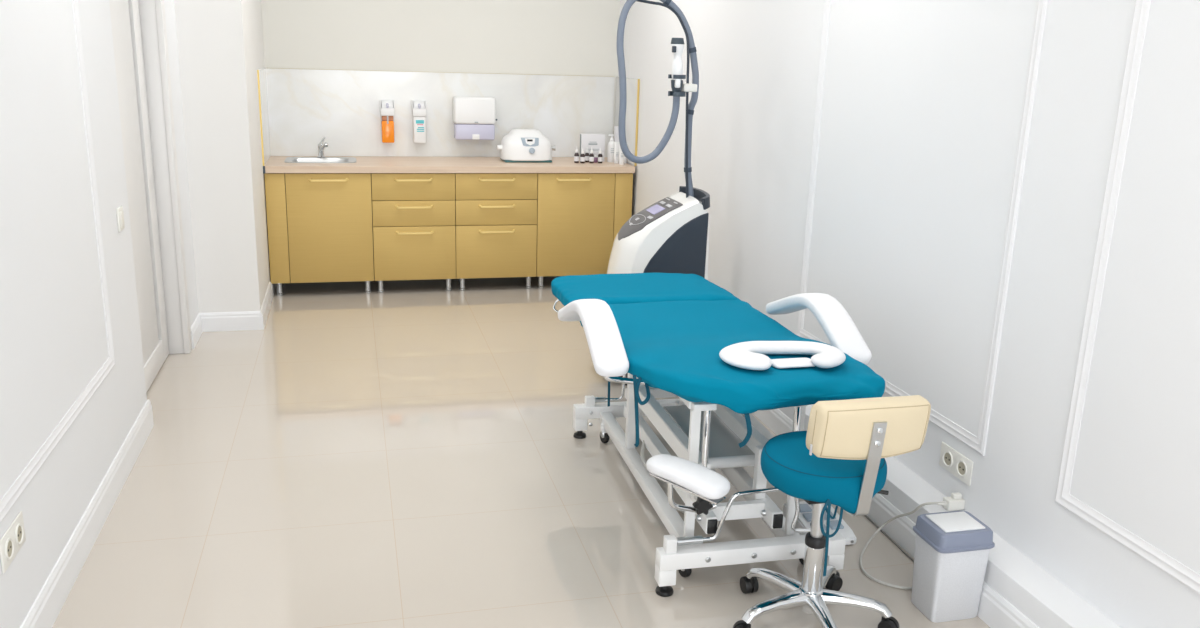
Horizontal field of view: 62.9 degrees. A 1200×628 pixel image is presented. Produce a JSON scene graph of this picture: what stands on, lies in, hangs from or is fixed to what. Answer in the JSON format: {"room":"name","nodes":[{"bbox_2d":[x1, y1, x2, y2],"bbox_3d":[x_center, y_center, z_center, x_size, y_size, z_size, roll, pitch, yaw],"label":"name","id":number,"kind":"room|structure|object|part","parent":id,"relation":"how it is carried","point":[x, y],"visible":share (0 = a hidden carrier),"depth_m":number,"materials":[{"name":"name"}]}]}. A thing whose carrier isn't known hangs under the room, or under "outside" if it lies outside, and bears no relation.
{"room":"clinic treatment room","nodes":[
{"label":"clinic treatment room","id":0,"kind":"room"},
{"bbox_2d":[0,0,198,627],"bbox_3d":[-1.219,-0.090,0.981,0.158,2.800,9.075,-2,15,-14],"label":"wall","id":1,"kind":"structure","parent":0,"point":[53,336],"depth_m":3.00,"materials":[{"name":"paint"}]},
{"bbox_2d":[0,511,25,572],"bbox_3d":[-1.496,0.580,2.501,0.010,0.086,0.176,-2,15,-14],"label":"double socket","id":2,"kind":"object","parent":1,"relation":"attached to","point":[13,539],"visible":1,"depth_m":2.48,"materials":[{"name":"plastic"}]},
{"bbox_2d":[5,538,13,559],"bbox_3d":[-1.484,0.590,2.464,0.005,0.054,0.054,-2,15,-14],"label":"outlet","id":3,"kind":"object","parent":2,"relation":"attached to","point":[9,542],"depth_m":2.46,"materials":[{"name":"white plastic"}]},
{"bbox_2d":[15,523,23,543],"bbox_3d":[-1.503,0.569,2.539,0.005,0.054,0.054,-2,15,-14],"label":"outlet","id":4,"kind":"object","parent":2,"relation":"attached to","point":[19,527],"depth_m":2.54,"materials":[{"name":"white plastic"}]},
{"bbox_2d":[0,0,114,522],"bbox_3d":[-1.421,-0.453,2.051,0.010,2.060,2.760,-2,15,-14],"label":"trim","id":5,"kind":"structure","parent":1,"relation":"attached to","point":[17,488],"depth_m":3.29,"materials":[{"name":"paint"}]},
{"bbox_2d":[20,399,153,627],"bbox_3d":[-1.017,1.375,0.708,0.015,0.120,7.455,-2,15,-14],"label":"baseboard","id":6,"kind":"structure","parent":1,"relation":"attached to","point":[49,602],"depth_m":3.15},
{"bbox_2d":[116,206,124,231],"bbox_3d":[-1.849,-0.367,3.785,0.013,0.090,0.080,-2,15,-14],"label":"light switch","id":7,"kind":"object","parent":1,"relation":"attached to","point":[119,211],"visible":1,"depth_m":3.76,"materials":[{"name":"plastic"}]},
{"bbox_2d":[155,0,191,353],"bbox_3d":[-2.165,-0.862,4.949,0.030,2.200,0.085,-2,15,-14],"label":"trim","id":8,"kind":"structure","parent":1,"relation":"attached to","point":[159,4],"depth_m":4.96,"materials":[{"name":"paint"}]},
{"bbox_2d":[191,314,202,348],"bbox_3d":[-2.232,0.093,5.421,0.015,0.108,0.339,-2,15,-14],"label":"baseboard","id":9,"kind":"structure","parent":1,"relation":"attached to","point":[196,328],"depth_m":5.40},
{"bbox_2d":[174,0,269,312],"bbox_3d":[-2.343,-1.450,5.971,0.490,2.800,1.505,-2,15,-14],"label":"wall column","id":10,"kind":"structure","parent":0,"point":[221,47],"depth_m":5.42,"materials":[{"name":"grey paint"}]},
{"bbox_2d":[199,311,260,331],"bbox_3d":[-2.121,0.043,5.625,0.332,0.108,0.015,-2,15,-14],"label":"baseboard","id":11,"kind":"structure","parent":10,"relation":"attached to","point":[246,320],"depth_m":5.62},
{"bbox_2d":[260,280,276,329],"bbox_3d":[-2.118,-0.137,6.301,0.015,0.108,1.370,-2,15,-14],"label":"baseboard","id":12,"kind":"structure","parent":10,"relation":"attached to","point":[266,305],"depth_m":5.97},
{"bbox_2d":[261,0,619,140],"bbox_3d":[-0.995,-1.677,6.983,2.630,2.800,0.150,-2,15,-14],"label":"wall","id":13,"kind":"structure","parent":0,"point":[542,37],"depth_m":6.81,"materials":[{"name":"paint"}]},
{"bbox_2d":[257,68,639,165],"bbox_3d":[-0.995,-1.334,6.668,2.453,0.586,0.613,-2,15,-14],"label":"backsplash","id":14,"kind":"structure","parent":13,"relation":"attached to","point":[298,108],"depth_m":6.88,"materials":[{"name":"stone"}]},
{"bbox_3d":[-2.182,-1.292,6.379,0.007,0.584,0.599,-2,15,-14],"label":"panel","id":15,"kind":"part","parent":14,"relation":"part of","materials":[{"name":"stone"}]},
{"bbox_2d":[380,100,394,142],"bbox_3d":[-1.474,-1.336,6.808,0.098,0.289,0.097,-2,15,-14],"label":"soap dispenser","id":16,"kind":"object","parent":14,"relation":"attached to","point":[387,108],"visible":1,"depth_m":6.79,"materials":[{"name":"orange plastic"}]},
{"bbox_3d":[-1.472,-1.447,6.784,0.074,0.054,0.070,-2,15,-14],"label":"lever","id":17,"kind":"part","parent":16,"relation":"part of","materials":[{"name":"white plastic"}]},
{"bbox_2d":[381,116,393,142],"bbox_3d":[-1.477,-1.288,6.827,0.084,0.185,0.071,-2,15,-14],"label":"bottle","id":18,"kind":"object","parent":16,"relation":"on","point":[387,122],"depth_m":6.80,"materials":[{"name":"orange plastic"}]},
{"bbox_2d":[411,100,425,142],"bbox_3d":[-1.264,-1.344,6.860,0.098,0.289,0.097,-2,15,-14],"label":"soap dispenser","id":19,"kind":"object","parent":14,"relation":"attached to","point":[418,106],"visible":1,"depth_m":6.84,"materials":[{"name":"white plastic"}]},
{"bbox_3d":[-1.262,-1.455,6.837,0.074,0.054,0.070,-2,15,-14],"label":"lever","id":20,"kind":"part","parent":19,"relation":"part of","materials":[{"name":"white plastic"}]},
{"bbox_2d":[413,116,425,142],"bbox_3d":[-1.267,-1.295,6.879,0.084,0.185,0.071,-2,15,-14],"label":"bottle","id":21,"kind":"object","parent":19,"relation":"on","point":[419,122],"depth_m":6.85,"materials":[{"name":"white plastic"}]},
{"bbox_2d":[453,97,496,139],"bbox_3d":[-0.881,-1.383,6.934,0.307,0.293,0.126,-2,15,-14],"label":"paper towel dispenser","id":22,"kind":"object","parent":14,"relation":"attached to","point":[474,118],"visible":1,"depth_m":6.88,"materials":[{"name":"white plastic"}]},
{"bbox_2d":[454,123,494,139],"bbox_3d":[-0.893,-1.295,6.959,0.278,0.109,0.118,-2,15,-14],"label":"tray","id":23,"kind":"object","parent":22,"relation":"on","point":[462,131],"depth_m":6.90,"materials":[{"name":"plastic"}]},
{"bbox_3d":[0.184,-1.381,6.985,0.010,0.584,0.569,-2,15,-14],"label":"panel","id":24,"kind":"part","parent":14,"relation":"part of","materials":[{"name":"stone"}]},
{"bbox_2d":[52,276,989,627],"bbox_3d":[-0.195,1.070,2.380,3.700,0.100,10.800,-2,15,-14],"label":"floor","id":25,"kind":"structure","parent":0,"point":[407,455],"depth_m":3.61,"materials":[{"name":"beige tile"}]},
{"bbox_2d":[264,173,373,295],"bbox_3d":[-1.879,-0.579,6.621,0.656,0.811,0.601,-2,15,-14],"label":"base cabinet","id":26,"kind":"object","parent":25,"relation":"on","point":[319,225],"visible":1,"depth_m":6.36,"materials":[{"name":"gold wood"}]},
{"bbox_3d":[-2.072,-0.546,6.302,0.120,0.712,0.020,-2,15,-14],"label":"filler panel","id":27,"kind":"part","parent":26,"relation":"part of","materials":[{"name":"yellow wood"}]},
{"bbox_3d":[-2.107,-0.168,6.450,0.048,0.092,0.048,-2,15,-14],"label":"leg","id":28,"kind":"part","parent":26,"relation":"part of","materials":[{"name":"silver metal"}]},
{"bbox_3d":[-1.738,-0.859,6.279,0.248,0.018,0.036,-2,15,-14],"label":"handle","id":29,"kind":"part","parent":26,"relation":"part of","materials":[{"name":"gold metal"}]},
{"bbox_3d":[-1.559,-0.188,6.587,0.048,0.092,0.048,-2,15,-14],"label":"leg","id":30,"kind":"part","parent":26,"relation":"part of","materials":[{"name":"silver metal"}]},
{"bbox_2d":[371,173,455,292],"bbox_3d":[-1.296,-0.600,6.766,0.538,0.811,0.601,-2,15,-14],"label":"base cabinet","id":31,"kind":"object","parent":25,"relation":"on","point":[414,237],"visible":1,"depth_m":6.50,"materials":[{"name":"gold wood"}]},
{"bbox_3d":[-1.477,-0.191,6.607,0.048,0.092,0.048,-2,15,-14],"label":"leg","id":32,"kind":"part","parent":31,"relation":"part of","materials":[{"name":"silver metal"}]},
{"bbox_3d":[-1.224,-0.836,6.443,0.538,0.174,0.020,-2,15,-14],"label":"drawer","id":33,"kind":"part","parent":31,"relation":"part of","materials":[{"name":"yellow wood"}]},
{"bbox_3d":[-1.229,-0.667,6.488,0.538,0.168,0.020,-2,15,-14],"label":"drawer","id":34,"kind":"part","parent":31,"relation":"part of","materials":[{"name":"yellow wood"}]},
{"bbox_3d":[-1.217,-0.878,6.409,0.248,0.018,0.036,-2,15,-14],"label":"handle","id":35,"kind":"part","parent":31,"relation":"part of","materials":[{"name":"gold metal"}]},
{"bbox_3d":[-1.222,-0.706,6.455,0.248,0.018,0.036,-2,15,-14],"label":"handle","id":36,"kind":"part","parent":31,"relation":"part of","materials":[{"name":"gold metal"}]},
{"bbox_3d":[-1.237,-0.407,6.557,0.538,0.362,0.020,-2,15,-14],"label":"drawer","id":37,"kind":"part","parent":31,"relation":"part of","materials":[{"name":"yellow wood"}]},
{"bbox_3d":[-1.227,-0.540,6.499,0.248,0.018,0.036,-2,15,-14],"label":"handle","id":38,"kind":"part","parent":31,"relation":"part of","materials":[{"name":"gold metal"}]},
{"bbox_3d":[-1.037,-0.206,6.717,0.048,0.092,0.048,-2,15,-14],"label":"leg","id":39,"kind":"part","parent":31,"relation":"part of","materials":[{"name":"silver metal"}]},
{"bbox_2d":[455,173,537,290],"bbox_3d":[-0.765,-0.619,6.899,0.550,0.811,0.601,-2,15,-14],"label":"base cabinet","id":40,"kind":"object","parent":25,"relation":"on","point":[496,213],"visible":0.92,"depth_m":6.63,"materials":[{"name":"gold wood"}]},
{"bbox_3d":[-0.946,-0.210,6.740,0.048,0.092,0.048,-2,15,-14],"label":"leg","id":41,"kind":"part","parent":40,"relation":"part of","materials":[{"name":"silver metal"}]},
{"bbox_3d":[-0.698,-0.686,6.620,0.550,0.168,0.020,-2,15,-14],"label":"drawer","id":42,"kind":"part","parent":40,"relation":"part of","materials":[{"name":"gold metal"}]},
{"bbox_3d":[-0.705,-0.426,6.689,0.550,0.362,0.020,-2,15,-14],"label":"drawer","id":43,"kind":"part","parent":40,"relation":"part of","materials":[{"name":"yellow wood"}]},
{"bbox_3d":[-0.692,-0.855,6.576,0.550,0.174,0.020,-2,15,-14],"label":"drawer","id":44,"kind":"part","parent":40,"relation":"part of","materials":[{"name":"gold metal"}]},
{"bbox_3d":[-0.685,-0.897,6.542,0.248,0.018,0.036,-2,15,-14],"label":"handle","id":45,"kind":"part","parent":40,"relation":"part of","materials":[{"name":"gold metal"}]},
{"bbox_3d":[-0.696,-0.559,6.631,0.248,0.018,0.036,-2,15,-14],"label":"handle","id":46,"kind":"part","parent":40,"relation":"part of","materials":[{"name":"gold metal"}]},
{"bbox_3d":[-0.691,-0.725,6.587,0.248,0.018,0.036,-2,15,-14],"label":"handle","id":47,"kind":"part","parent":40,"relation":"part of","materials":[{"name":"gold metal"}]},
{"bbox_3d":[-0.500,-0.226,6.851,0.048,0.092,0.048,-2,15,-14],"label":"leg","id":48,"kind":"part","parent":40,"relation":"part of","materials":[{"name":"silver metal"}]},
{"bbox_2d":[536,173,632,287],"bbox_3d":[-0.170,-0.640,7.048,0.668,0.811,0.601,-2,15,-14],"label":"base cabinet","id":49,"kind":"object","parent":25,"relation":"on","point":[580,216],"visible":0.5,"depth_m":6.77,"materials":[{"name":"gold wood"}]},
{"bbox_2d":[263,156,634,173],"bbox_3d":[-1.012,-1.028,6.742,2.432,0.047,0.624,-2,15,-14],"label":"countertop","id":50,"kind":"structure","parent":49,"relation":"on","point":[275,164],"depth_m":6.56,"materials":[{"name":"brown wood"}]},
{"bbox_2d":[284,157,355,162],"bbox_3d":[-1.868,-0.964,6.577,0.460,0.144,0.330,-2,15,-14],"label":"sink","id":51,"kind":"object","parent":50,"relation":"in","point":[288,159],"visible":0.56,"depth_m":6.64,"materials":[{"name":"metal"}]},
{"bbox_2d":[317,137,327,157],"bbox_3d":[-1.859,-1.121,6.615,0.057,0.140,0.176,-9,18,-34],"label":"tap","id":52,"kind":"object","parent":50,"relation":"on","point":[321,145],"visible":1,"depth_m":6.65,"materials":[{"name":"silver metal"}]},
{"bbox_3d":[-1.859,-1.120,6.598,0.030,0.079,0.149,-7,17,-30],"label":"spout","id":53,"kind":"part","parent":52,"relation":"part of","materials":[{"name":"silver metal"}]},
{"bbox_2d":[497,129,555,162],"bbox_3d":[-0.518,-1.183,6.875,0.410,0.217,0.276,-2,15,-14],"label":"machine","id":54,"kind":"object","parent":50,"relation":"on","point":[520,145],"visible":1,"depth_m":6.79,"materials":[{"name":"white plastic"}]},
{"bbox_3d":[-0.484,-1.189,6.781,0.123,0.056,0.040,-2,15,-14],"label":"display panel","id":55,"kind":"part","parent":54,"relation":"part of","materials":[{"name":"grey plastic"}]},
{"bbox_2d":[574,146,578,162],"bbox_3d":[-0.163,-1.116,6.861,0.035,0.116,0.035,-2,15,-14],"label":"dropper bottle","id":56,"kind":"object","parent":50,"relation":"on","point":[576,155],"visible":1,"depth_m":6.85,"materials":[{"name":"brown glass"}]},
{"bbox_2d":[580,148,584,162],"bbox_3d":[-0.121,-1.110,6.861,0.035,0.107,0.035,-2,15,-14],"label":"dropper bottle","id":57,"kind":"object","parent":50,"relation":"on","point":[582,156],"visible":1,"depth_m":6.85,"materials":[{"name":"brown glass"}]},
{"bbox_2d":[585,147,588,161],"bbox_3d":[-0.091,-1.127,6.930,0.035,0.107,0.035,-2,15,-14],"label":"dropper bottle","id":58,"kind":"object","parent":50,"relation":"on","point":[587,150],"visible":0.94,"depth_m":6.92,"materials":[{"name":"brown glass"}]},
{"bbox_2d":[589,147,593,162],"bbox_3d":[-0.058,-1.115,6.878,0.035,0.111,0.035,-2,15,-14],"label":"dropper bottle","id":59,"kind":"object","parent":50,"relation":"on","point":[591,156],"visible":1,"depth_m":6.87,"materials":[{"name":"brown glass"}]},
{"bbox_2d":[579,134,604,161],"bbox_3d":[-0.055,-1.185,6.985,0.173,0.192,0.046,-2,15,-14],"label":"carton","id":60,"kind":"object","parent":50,"relation":"on","point":[596,141],"visible":0.8,"depth_m":6.96,"materials":[{"name":"cardboard"}]},
{"bbox_2d":[594,155,597,162],"bbox_3d":[-0.030,-1.098,6.933,0.034,0.052,0.034,-2,15,-14],"label":"jar","id":61,"kind":"object","parent":50,"relation":"on","point":[595,156],"visible":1,"depth_m":6.92,"materials":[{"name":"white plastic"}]},
{"bbox_2d":[598,148,602,162],"bbox_3d":[0.002,-1.114,6.892,0.035,0.107,0.035,-2,15,-14],"label":"dropper bottle","id":62,"kind":"object","parent":50,"relation":"on","point":[600,156],"visible":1,"depth_m":6.88,"materials":[{"name":"brown glass"}]},
{"bbox_2d":[607,134,613,162],"bbox_3d":[0.083,-1.177,6.967,0.058,0.195,0.058,-2,15,-14],"label":"pump bottle","id":63,"kind":"object","parent":50,"relation":"on","point":[610,153],"visible":0.92,"depth_m":6.95,"materials":[{"name":"white plastic"}]},
{"bbox_2d":[614,142,618,163],"bbox_3d":[0.118,-1.135,6.901,0.042,0.150,0.038,-2,15,-14],"label":"tube","id":64,"kind":"object","parent":50,"relation":"on","point":[616,144],"visible":0.88,"depth_m":6.89,"materials":[{"name":"white plastic"}]},
{"bbox_2d":[614,126,618,141],"bbox_3d":[0.125,-1.240,7.121,0.044,0.240,0.040,-2,15,-14],"label":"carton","id":65,"kind":"object","parent":50,"relation":"on","point":[616,132],"visible":0.23,"depth_m":7.09,"materials":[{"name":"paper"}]},
{"bbox_2d":[619,143,623,164],"bbox_3d":[0.152,-1.121,6.839,0.042,0.155,0.038,-2,15,-14],"label":"tube","id":66,"kind":"object","parent":50,"relation":"on","point":[621,155],"visible":0.77,"depth_m":6.83,"materials":[{"name":"white plastic"}]},
{"bbox_3d":[-0.415,-0.229,6.873,0.048,0.092,0.048,-2,15,-14],"label":"leg","id":67,"kind":"part","parent":49,"relation":"part of","materials":[{"name":"silver metal"}]},
{"bbox_3d":[-0.174,-0.916,6.669,0.248,0.018,0.036,-2,15,-14],"label":"handle","id":68,"kind":"part","parent":49,"relation":"part of","materials":[{"name":"gold metal"}]},
{"bbox_3d":[0.156,-0.626,6.858,0.124,0.712,0.020,-2,15,-14],"label":"filler panel","id":69,"kind":"part","parent":49,"relation":"part of","materials":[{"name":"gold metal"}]},
{"bbox_2d":[607,0,709,385],"bbox_3d":[0.264,-0.607,4.856,0.527,1.895,0.370,-2,15,-14],"label":"machine","id":70,"kind":"object","parent":25,"relation":"on","point":[671,234],"visible":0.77,"depth_m":4.76,"materials":[{"name":"white plastic"},{"name":"black rubber"},{"name":"dark grey plastic"}]},
{"bbox_3d":[0.234,-0.467,4.887,0.289,0.201,0.244,-2,15,-14],"label":"control panel","id":71,"kind":"part","parent":70,"relation":"part of","materials":[{"name":"grey plastic"}]},
{"bbox_3d":[0.337,-0.169,4.832,0.369,0.666,0.036,-2,15,-14],"label":"panel","id":72,"kind":"part","parent":70,"relation":"part of","materials":[{"name":"plastic"}]},
{"bbox_2d":[671,38,683,94],"bbox_3d":[0.359,-1.153,4.583,0.067,0.264,0.072,-2,15,-14],"label":"laser handpiece","id":73,"kind":"object","parent":70,"relation":"attached to","point":[677,44],"visible":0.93,"depth_m":4.56,"materials":[{"name":"white plastic"}]},
{"bbox_3d":[0.413,-1.080,4.677,0.069,0.036,0.120,-2,15,-14],"label":"cradle arm","id":74,"kind":"part","parent":70,"relation":"part of","materials":[{"name":"plastic"}]},
{"bbox_3d":[0.485,-0.582,4.900,0.081,0.076,0.317,-3,16,-18],"label":"grab handle","id":75,"kind":"part","parent":70,"relation":"part of","materials":[{"name":"plastic"}]},
{"bbox_2d":[552,272,884,596],"bbox_3d":[0.324,0.290,3.618,0.926,0.803,1.810,-2,15,-13],"label":"table","id":76,"kind":"object","parent":25,"relation":"on","point":[668,332],"visible":0.93,"depth_m":3.15,"materials":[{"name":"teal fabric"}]},
{"bbox_3d":[-0.086,0.469,4.218,0.054,0.053,0.054,-2,15,-13],"label":"foot post","id":77,"kind":"part","parent":76,"relation":"part of","materials":[{"name":"white metal"}]},
{"bbox_3d":[-0.044,0.373,4.202,0.040,0.041,0.036,-2,15,-13],"label":"clamp post","id":78,"kind":"part","parent":76,"relation":"part of","materials":[{"name":"white metal"}]},
{"bbox_3d":[-0.032,0.031,3.303,0.108,0.162,0.699,-2,15,-13],"label":"armrest","id":79,"kind":"part","parent":76,"relation":"part of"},
{"bbox_3d":[0.161,0.599,3.629,0.048,0.046,1.232,-2,15,-13],"label":"rail","id":80,"kind":"part","parent":76,"relation":"part of","materials":[{"name":"white metal"}]},
{"bbox_2d":[552,272,740,306],"bbox_3d":[0.182,-0.079,4.174,0.736,0.103,0.513,-2,15,-13],"label":"cushion","id":81,"kind":"object","parent":76,"relation":"on","point":[624,288],"depth_m":4.10,"materials":[{"name":"teal fabric"}]},
{"bbox_3d":[0.201,0.798,3.009,0.054,0.053,0.054,-2,15,-13],"label":"foot post","id":82,"kind":"part","parent":76,"relation":"part of","materials":[{"name":"white metal"}]},
{"bbox_3d":[0.213,0.701,2.985,0.034,0.047,0.036,-2,15,-13],"label":"clamp post","id":83,"kind":"part","parent":76,"relation":"part of","materials":[{"name":"white metal"}]},
{"bbox_3d":[0.230,0.522,3.518,0.036,0.055,1.040,-2,15,-13],"label":"arm","id":84,"kind":"part","parent":76,"relation":"part of"},
{"bbox_3d":[0.224,0.383,3.436,0.040,0.070,0.881,-2,15,-13],"label":"arm","id":85,"kind":"part","parent":76,"relation":"part of"},
{"bbox_3d":[0.250,0.494,2.819,0.233,0.027,0.050,13,19,37],"label":"support frame","id":86,"kind":"part","parent":76,"relation":"part of","materials":[{"name":"silver metal"}]},
{"bbox_3d":[0.250,0.463,2.811,0.262,0.061,0.116,13,19,37],"label":"armrest","id":87,"kind":"part","parent":76,"relation":"part of","materials":[{"name":"white leather"}]},
{"bbox_3d":[0.305,0.568,2.910,0.059,0.055,0.025,-2,15,-13],"label":"star knob","id":88,"kind":"part","parent":76,"relation":"part of","materials":[{"name":"black plastic"}]},
{"bbox_3d":[0.324,0.386,3.003,0.023,0.212,0.023,-2,15,-13],"label":"arm post","id":89,"kind":"part","parent":76,"relation":"part of","materials":[{"name":"silver metal"}]},
{"bbox_3d":[0.441,0.515,3.566,0.036,0.055,1.040,-2,15,-13],"label":"arm","id":90,"kind":"part","parent":76,"relation":"part of"},
{"bbox_2d":[579,300,884,411],"bbox_3d":[0.389,0.126,3.375,0.747,0.164,1.185,-2,15,-13],"label":"cushion","id":91,"kind":"object","parent":76,"relation":"on","point":[673,347],"depth_m":3.02,"materials":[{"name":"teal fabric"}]},
{"bbox_3d":[0.477,0.376,3.516,0.040,0.062,0.840,-2,15,-13],"label":"arm","id":92,"kind":"part","parent":76,"relation":"part of"},
{"bbox_3d":[0.497,0.589,3.706,0.048,0.046,1.232,-2,15,-13],"label":"rail","id":93,"kind":"part","parent":76,"relation":"part of","materials":[{"name":"white metal"}]},
{"bbox_2d":[719,341,845,369],"bbox_3d":[0.556,0.126,3.006,0.392,0.041,0.235,-2,15,-14],"label":"pillow","id":94,"kind":"object","parent":76,"relation":"on","point":[749,355],"visible":1,"depth_m":2.97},
{"bbox_3d":[0.611,0.380,3.059,0.023,0.212,0.023,-2,15,-13],"label":"arm post","id":95,"kind":"part","parent":76,"relation":"part of","materials":[{"name":"silver metal"}]},
{"bbox_3d":[0.765,0.007,3.485,0.108,0.162,0.699,-2,15,-13],"label":"armrest","id":96,"kind":"part","parent":76,"relation":"part of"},
{"bbox_3d":[0.743,0.782,3.133,0.054,0.053,0.054,-2,15,-13],"label":"foot post","id":97,"kind":"part","parent":76,"relation":"part of","materials":[{"name":"white metal"}]},
{"bbox_2d":[783,501,856,544],"bbox_3d":[0.768,0.728,3.440,0.165,0.066,0.258,-2,15,-14],"label":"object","id":98,"kind":"object","parent":25,"relation":"on","point":[805,515],"visible":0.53,"depth_m":3.40,"materials":[{"name":"white plastic"}]},
{"bbox_2d":[733,395,930,627],"bbox_3d":[0.616,0.546,2.767,0.486,0.760,0.482,-2,15,-14],"label":"stool","id":99,"kind":"object","parent":25,"relation":"on","point":[839,460],"visible":1,"depth_m":2.61,"materials":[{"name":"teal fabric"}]},
{"bbox_2d":[748,578,754,585],"bbox_3d":[0.466,0.819,3.019,0.021,0.028,0.021,-2,15,-14],"label":"caster wheel","id":100,"kind":"object","parent":99,"relation":"attached to","point":[751,581],"depth_m":3.01,"materials":[{"name":"black plastic"}]},
{"bbox_3d":[0.528,0.802,2.947,0.056,0.057,0.211,-12,20,-42],"label":"leg","id":101,"kind":"part","parent":99,"relation":"part of","materials":[{"name":"silver metal"}]},
{"bbox_3d":[0.499,0.839,2.806,0.211,0.057,0.056,-5,16,-25],"label":"leg","id":102,"kind":"part","parent":99,"relation":"part of","materials":[{"name":"silver metal"}]},
{"bbox_3d":[0.624,0.492,2.769,0.140,0.025,0.140,-2,15,-14],"label":"mounting plate","id":103,"kind":"part","parent":99,"relation":"part of","materials":[{"name":"black plastic"}]},
{"bbox_3d":[0.629,0.861,2.738,0.056,0.057,0.211,0,15,-7],"label":"leg","id":104,"kind":"part","parent":99,"relation":"part of","materials":[{"name":"silver metal"}]},
{"bbox_3d":[0.625,0.441,2.756,0.347,0.144,0.348,-2,15,-14],"label":"seat","id":105,"kind":"part","parent":99,"relation":"part of","materials":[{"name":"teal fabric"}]},
{"bbox_3d":[0.674,0.802,2.966,0.056,0.057,0.211,10,17,27],"label":"leg","id":106,"kind":"part","parent":99,"relation":"part of","materials":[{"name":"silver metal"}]},
{"bbox_3d":[0.737,0.838,2.837,0.211,0.057,0.056,4,15,10],"label":"leg","id":107,"kind":"part","parent":99,"relation":"part of","materials":[{"name":"silver metal"}]},
{"bbox_3d":[0.708,0.296,2.563,0.314,0.167,0.106,-2,15,-14],"label":"backrest","id":108,"kind":"part","parent":99,"relation":"part of","materials":[{"name":"beige leather"}]},
{"bbox_3d":[0.733,0.498,2.789,0.172,0.022,0.013,3,15,6],"label":"lever","id":109,"kind":"part","parent":99,"relation":"part of","materials":[{"name":"black plastic"}]},
{"bbox_2d":[864,515,913,561],"bbox_3d":[0.931,0.775,3.395,0.160,0.012,0.703,-2,15,-14],"label":"cable","id":110,"kind":"object","parent":25,"relation":"on","point":[866,516],"visible":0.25,"depth_m":3.38,"materials":[{"name":"grey plastic"}]},
{"bbox_2d":[859,492,964,588],"bbox_3d":[1.004,0.715,3.198,0.288,0.234,0.328,10,17,28],"label":"power cable","id":111,"kind":"object","parent":25,"relation":"on","point":[954,502],"visible":0.9,"depth_m":3.22,"materials":[{"name":"plastic"}]},
{"bbox_2d":[911,510,994,622],"bbox_3d":[1.047,0.755,2.941,0.190,0.294,0.162,-2,15,-14],"label":"waste bin","id":112,"kind":"object","parent":25,"relation":"on","point":[952,548],"visible":1,"depth_m":2.88,"materials":[{"name":"white plastic"}]},
{"bbox_3d":[1.051,0.643,2.911,0.190,0.054,0.162,-2,15,-14],"label":"lid","id":113,"kind":"part","parent":112,"relation":"part of","materials":[{"name":"grey plastic"}]},
{"bbox_2d":[618,0,1199,627],"bbox_3d":[1.450,-0.386,2.398,0.150,2.800,10.580,-2,15,-14],"label":"wall","id":114,"kind":"structure","parent":0,"point":[922,104],"depth_m":3.07,"materials":[{"name":"paint"}]},
{"bbox_2d":[750,408,1038,627],"bbox_3d":[1.292,1.011,2.365,0.015,0.108,9.620,-2,15,-14],"label":"baseboard","id":115,"kind":"structure","parent":114,"relation":"attached to","point":[994,610],"depth_m":3.33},
{"bbox_2d":[797,0,1047,455],"bbox_3d":[1.082,-0.739,3.491,0.010,2.100,1.375,-2,15,-14],"label":"trim","id":116,"kind":"structure","parent":114,"relation":"attached to","point":[977,443],"depth_m":3.05,"materials":[{"name":"paint"}]},
{"bbox_2d":[778,407,1120,627],"bbox_3d":[1.372,0.973,2.375,0.148,0.182,9.620,-2,15,-14],"label":"trim","id":117,"kind":"structure","parent":114,"relation":"attached to","point":[1042,598],"depth_m":2.84,"materials":[{"name":"paint"}]},
{"bbox_2d":[939,442,973,485],"bbox_3d":[1.183,0.498,3.265,0.010,0.086,0.176,-2,15,-14],"label":"double socket","id":118,"kind":"object","parent":114,"relation":"attached to","point":[954,462],"visible":1,"depth_m":3.26,"materials":[{"name":"plastic"}]},
{"bbox_2d":[942,451,952,466],"bbox_3d":[1.171,0.488,3.301,0.005,0.054,0.054,-2,15,-14],"label":"outlet","id":119,"kind":"object","parent":118,"relation":"attached to","point":[947,456],"depth_m":3.30,"materials":[{"name":"white plastic"}]},
{"bbox_2d":[956,460,966,476],"bbox_3d":[1.190,0.508,3.227,0.005,0.054,0.054,-2,15,-14],"label":"outlet","id":120,"kind":"object","parent":118,"relation":"attached to","point":[961,465],"depth_m":3.23,"materials":[{"name":"white plastic"}]},
{"bbox_2d":[1055,0,1199,594],"bbox_3d":[1.618,-0.174,1.425,0.010,2.100,2.370,-2,15,-14],"label":"trim","id":121,"kind":"structure","parent":114,"relation":"attached to","point":[1140,547],"depth_m":2.57,"materials":[{"name":"paint"}]},
{"bbox_3d":[-2.066,-2.035,4.076,0.150,0.680,1.128,-2,15,-14],"label":"lintel","id":122,"kind":"object","parent":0,"visible":0},
{"bbox_2d":[109,0,183,392],"bbox_3d":[-2.114,-0.682,4.433,0.135,2.120,1.127,-2,15,-14],"label":"door","id":123,"kind":"structure","parent":122,"relation":"attached to","point":[133,22],"depth_m":4.76,"materials":[{"name":"paint"}]},
{"bbox_3d":[-2.119,-0.650,4.370,0.023,1.830,0.700,-2,15,-14],"label":"panel","id":124,"kind":"part","parent":123,"relation":"part of","materials":[{"name":"paint"}]},
{"bbox_3d":[-2.150,0.285,4.644,0.030,0.120,0.750,-2,15,-14],"label":"rail","id":125,"kind":"part","parent":123,"relation":"part of","materials":[{"name":"paint"}]}
]}

